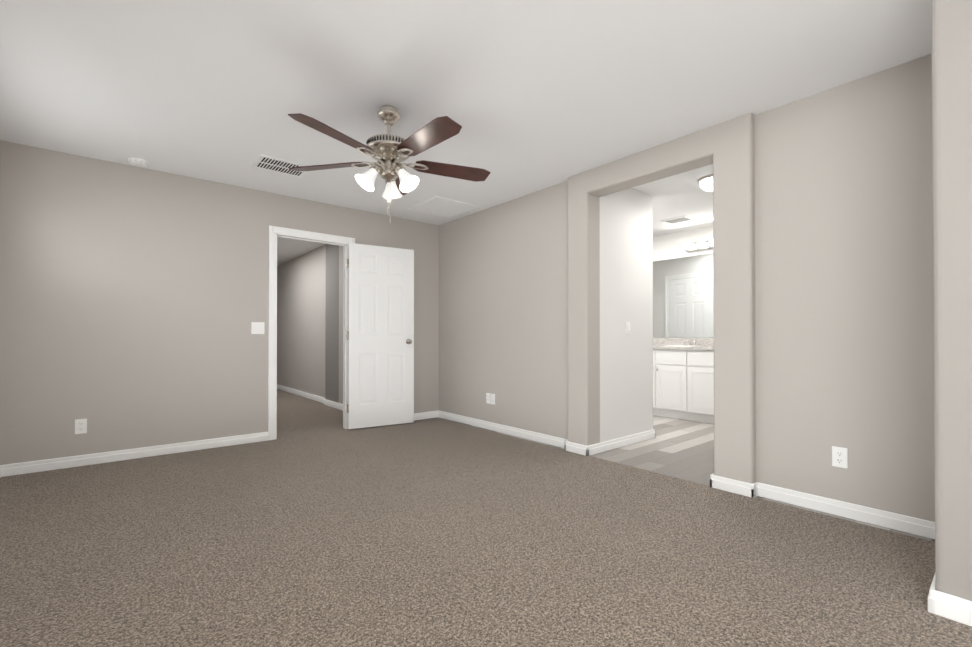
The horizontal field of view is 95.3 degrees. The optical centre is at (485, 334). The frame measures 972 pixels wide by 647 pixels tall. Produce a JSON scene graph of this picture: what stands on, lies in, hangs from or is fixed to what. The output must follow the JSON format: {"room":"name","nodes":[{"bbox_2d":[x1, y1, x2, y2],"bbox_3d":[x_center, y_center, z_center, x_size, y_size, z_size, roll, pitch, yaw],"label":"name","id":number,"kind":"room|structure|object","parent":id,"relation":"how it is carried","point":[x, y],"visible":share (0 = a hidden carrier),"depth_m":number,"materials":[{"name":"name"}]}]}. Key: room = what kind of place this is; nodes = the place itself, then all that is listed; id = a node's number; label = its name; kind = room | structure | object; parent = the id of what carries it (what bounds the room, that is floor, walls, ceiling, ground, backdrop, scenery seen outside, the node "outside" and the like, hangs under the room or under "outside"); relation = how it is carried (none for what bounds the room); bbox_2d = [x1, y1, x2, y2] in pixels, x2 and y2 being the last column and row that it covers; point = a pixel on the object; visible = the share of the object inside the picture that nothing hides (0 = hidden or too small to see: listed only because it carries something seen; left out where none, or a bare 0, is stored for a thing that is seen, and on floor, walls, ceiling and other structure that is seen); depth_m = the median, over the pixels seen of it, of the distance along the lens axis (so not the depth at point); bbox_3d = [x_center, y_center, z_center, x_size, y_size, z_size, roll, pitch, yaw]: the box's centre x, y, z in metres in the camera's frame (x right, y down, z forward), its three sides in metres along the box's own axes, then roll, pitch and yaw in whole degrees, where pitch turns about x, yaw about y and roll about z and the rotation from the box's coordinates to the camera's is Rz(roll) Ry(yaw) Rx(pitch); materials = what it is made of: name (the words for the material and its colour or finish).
{"room":"empty bedroom","nodes":[
{"label":"empty bedroom","id":0,"kind":"room"},
{"bbox_2d":[0,140,0,186],"bbox_3d":[-1.515,-0.209,0.705,0.120,2.440,6.660,0,-1,-40],"label":"wall","id":1,"kind":"structure","parent":0,"point":[0,163],"depth_m":3.21,"materials":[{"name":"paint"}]},
{"bbox_2d":[0,140,438,464],"bbox_3d":[-2.054,-0.182,4.512,3.925,2.440,0.120,0,-1,-40],"label":"wall","id":2,"kind":"structure","parent":0,"point":[133,302],"depth_m":3.73,"materials":[{"name":"paint"}]},
{"bbox_2d":[75,419,86,433],"bbox_3d":[-3.182,0.721,3.482,0.070,0.115,0.008,0,-1,-40],"label":"electrical outlet","id":3,"kind":"object","parent":2,"relation":"attached to","point":[80,426],"visible":1,"depth_m":3.48,"materials":[{"name":"white plastic"}]},
{"bbox_2d":[251,322,264,333],"bbox_3d":[-2.209,-0.063,4.296,0.116,0.115,0.012,0,-1,-40],"label":"light switch","id":4,"kind":"object","parent":2,"relation":"attached to","point":[257,327],"visible":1,"depth_m":4.29,"materials":[{"name":"white plastic"}]},
{"bbox_2d":[268,225,354,439],"bbox_3d":[-1.840,-0.016,4.689,0.884,2.112,0.156,0,-1,-40],"label":"door frame","id":5,"kind":"structure","parent":2,"relation":"attached to","point":[275,232],"depth_m":4.40,"materials":[{"name":"white wood"}]},
{"bbox_2d":[347,243,413,428],"bbox_3d":[-1.167,0.015,5.015,0.758,2.030,0.213,0,-1,-40],"label":"bedroom door","id":6,"kind":"structure","parent":2,"relation":"in","point":[380,335],"depth_m":5.00,"materials":[{"name":"white wood"}]},
{"bbox_2d":[277,244,342,403],"bbox_3d":[-2.953,-0.161,7.446,0.162,2.440,5.540,0,-1,-40],"label":"wall","id":7,"kind":"structure","parent":0,"point":[310,322],"depth_m":7.24,"materials":[{"name":"paint"}]},
{"bbox_2d":[0,0,931,265],"bbox_3d":[-0.737,-1.448,4.968,6.760,0.100,12.200,0,-1,-40],"label":"ceiling","id":8,"kind":"structure","parent":0,"point":[530,96],"depth_m":2.45,"materials":[{"name":"paint"}]},
{"bbox_2d":[128,157,147,166],"bbox_3d":[-2.815,-1.390,3.587,0.132,0.036,0.132,0,-1,-40],"label":"smoke detector","id":9,"kind":"object","parent":8,"relation":"attached to","point":[138,162],"visible":1,"depth_m":3.56,"materials":[{"name":"white plastic"}]},
{"bbox_2d":[251,154,308,177],"bbox_3d":[-1.704,-1.401,3.706,0.400,0.011,0.310,0,-1,-40],"label":"ceiling vent","id":10,"kind":"object","parent":8,"relation":"in","point":[272,164],"visible":0.9,"depth_m":3.67,"materials":[{"name":"white metal"}]},
{"bbox_2d":[288,105,489,222],"bbox_3d":[-0.576,-1.060,2.749,1.314,0.708,1.262,0,-1,-40],"label":"ceiling fan","id":11,"kind":"object","parent":8,"relation":"hanging from","point":[388,152],"visible":1,"depth_m":2.71,"materials":[{"name":"brown wood"}]},
{"bbox_2d":[407,195,479,217],"bbox_3d":[-0.469,-1.391,4.865,0.580,0.014,0.580,0,-1,-40],"label":"attic hatch","id":12,"kind":"object","parent":8,"relation":"in","point":[436,205],"visible":1,"depth_m":4.85,"materials":[{"name":"white paint"}]},
{"bbox_2d":[661,216,694,224],"bbox_3d":[2.334,-1.389,5.390,0.260,0.011,0.300,0,-1,-40],"label":"ceiling vent","id":13,"kind":"object","parent":8,"relation":"in","point":[677,220],"visible":1,"depth_m":5.38,"materials":[{"name":"white metal"}]},
{"bbox_2d":[698,174,712,191],"bbox_3d":[2.065,-1.352,3.994,0.280,0.104,0.280,0,-1,-40],"label":"light","id":14,"kind":"object","parent":8,"relation":"attached to","point":[705,183],"visible":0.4,"depth_m":3.95,"materials":[{"name":"white glass"}]},
{"bbox_2d":[0,389,971,646],"bbox_3d":[-1.845,1.065,4.026,3.875,0.060,12.200,0,-1,-40],"label":"floor","id":15,"kind":"structure","parent":0,"point":[434,532],"depth_m":2.05,"materials":[{"name":"brown carpet"}]},
{"bbox_2d":[600,188,652,442],"bbox_3d":[1.305,-0.184,4.238,0.885,2.440,0.120,0,-1,-40],"label":"wall","id":16,"kind":"structure","parent":0,"point":[626,295],"depth_m":4.17,"materials":[{"name":"paint"}]},
{"bbox_2d":[626,322,629,333],"bbox_3d":[1.342,-0.064,4.181,0.070,0.115,0.012,0,-1,-40],"label":"bathroom light switch","id":17,"kind":"object","parent":16,"relation":"attached to","point":[627,327],"visible":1,"depth_m":4.17,"materials":[{"name":"white plastic"}]},
{"bbox_2d":[568,113,755,483],"bbox_3d":[1.227,-0.190,3.406,0.060,2.440,1.500,0,-1,-40],"label":"wall","id":18,"kind":"structure","parent":0,"point":[728,146],"depth_m":2.95,"materials":[{"name":"paint"}]},
{"bbox_2d":[653,226,712,261],"bbox_3d":[2.954,-0.173,5.715,0.120,2.440,4.440,0,-1,-40],"label":"wall","id":19,"kind":"structure","parent":0,"point":[669,246],"depth_m":6.02,"materials":[{"name":"paint"}]},
{"bbox_2d":[653,253,713,337],"bbox_3d":[3.132,-0.503,5.404,0.006,1.085,2.430,0,-1,-40],"label":"bathroom mirror","id":20,"kind":"object","parent":19,"relation":"attached to","point":[682,297],"depth_m":5.96,"materials":[{"name":"clear glass"}]},
{"bbox_2d":[653,338,713,345],"bbox_3d":[3.122,0.095,5.398,0.020,0.100,2.460,0,-1,-40],"label":"backsplash","id":21,"kind":"structure","parent":19,"relation":"attached to","point":[656,341],"depth_m":5.91,"materials":[{"name":"beige stone"}]},
{"bbox_2d":[685,239,712,251],"bbox_3d":[2.925,-1.159,5.543,0.152,0.100,0.900,0,-1,-40],"label":"vanity light bar","id":22,"kind":"object","parent":19,"relation":"attached to","point":[699,245],"visible":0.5,"depth_m":5.72,"materials":[{"name":"white glass"}]},
{"bbox_2d":[436,415,934,541],"bbox_3d":[1.891,1.072,4.822,2.885,0.058,4.440,0,-1,-40],"label":"floor","id":23,"kind":"structure","parent":0,"point":[680,448],"depth_m":3.86,"materials":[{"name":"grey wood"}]},
{"bbox_2d":[653,350,713,423],"bbox_3d":[2.894,0.613,5.211,0.604,0.860,2.450,0,-1,-40],"label":"bathroom vanity","id":24,"kind":"object","parent":23,"relation":"on","point":[683,378],"depth_m":5.39,"materials":[{"name":"wood"}]},
{"bbox_2d":[653,346,713,349],"bbox_3d":[2.907,0.163,5.219,0.579,0.040,2.460,0,-1,-40],"label":"countertop","id":25,"kind":"structure","parent":24,"relation":"on","point":[654,347],"depth_m":5.41,"materials":[{"name":"beige stone"}]},
{"bbox_2d":[439,54,934,521],"bbox_3d":[0.989,-0.186,3.832,0.120,2.440,4.820,0,-1,-40],"label":"wall","id":26,"kind":"structure","parent":0,"point":[844,326],"depth_m":2.62,"materials":[{"name":"paint"}]},
{"bbox_2d":[0,384,971,626],"bbox_3d":[-1.388,0.995,4.407,4.832,0.085,11.968,0,-1,-40],"label":"baseboard","id":27,"kind":"structure","parent":26,"relation":"attached to","point":[952,607],"depth_m":3.29,"materials":[{"name":"white wood"}]},
{"bbox_2d":[486,393,494,404],"bbox_3d":[0.050,0.701,4.852,0.008,0.115,0.147,0,-1,-40],"label":"electrical outlet","id":28,"kind":"object","parent":26,"relation":"attached to","point":[490,398],"visible":1,"depth_m":4.86,"materials":[{"name":"white plastic"}]},
{"bbox_2d":[832,446,847,468],"bbox_3d":[2.002,0.694,2.509,0.008,0.115,0.070,0,-1,-40],"label":"electrical outlet","id":29,"kind":"object","parent":26,"relation":"attached to","point":[840,457],"visible":1,"depth_m":2.50,"materials":[{"name":"white plastic"}]},
{"bbox_2d":[931,0,971,600],"bbox_3d":[2.661,-0.206,1.164,0.965,2.440,2.020,0,-1,-40],"label":"wall","id":30,"kind":"structure","parent":0,"point":[952,133],"depth_m":1.59,"materials":[{"name":"paint"}]}
]}

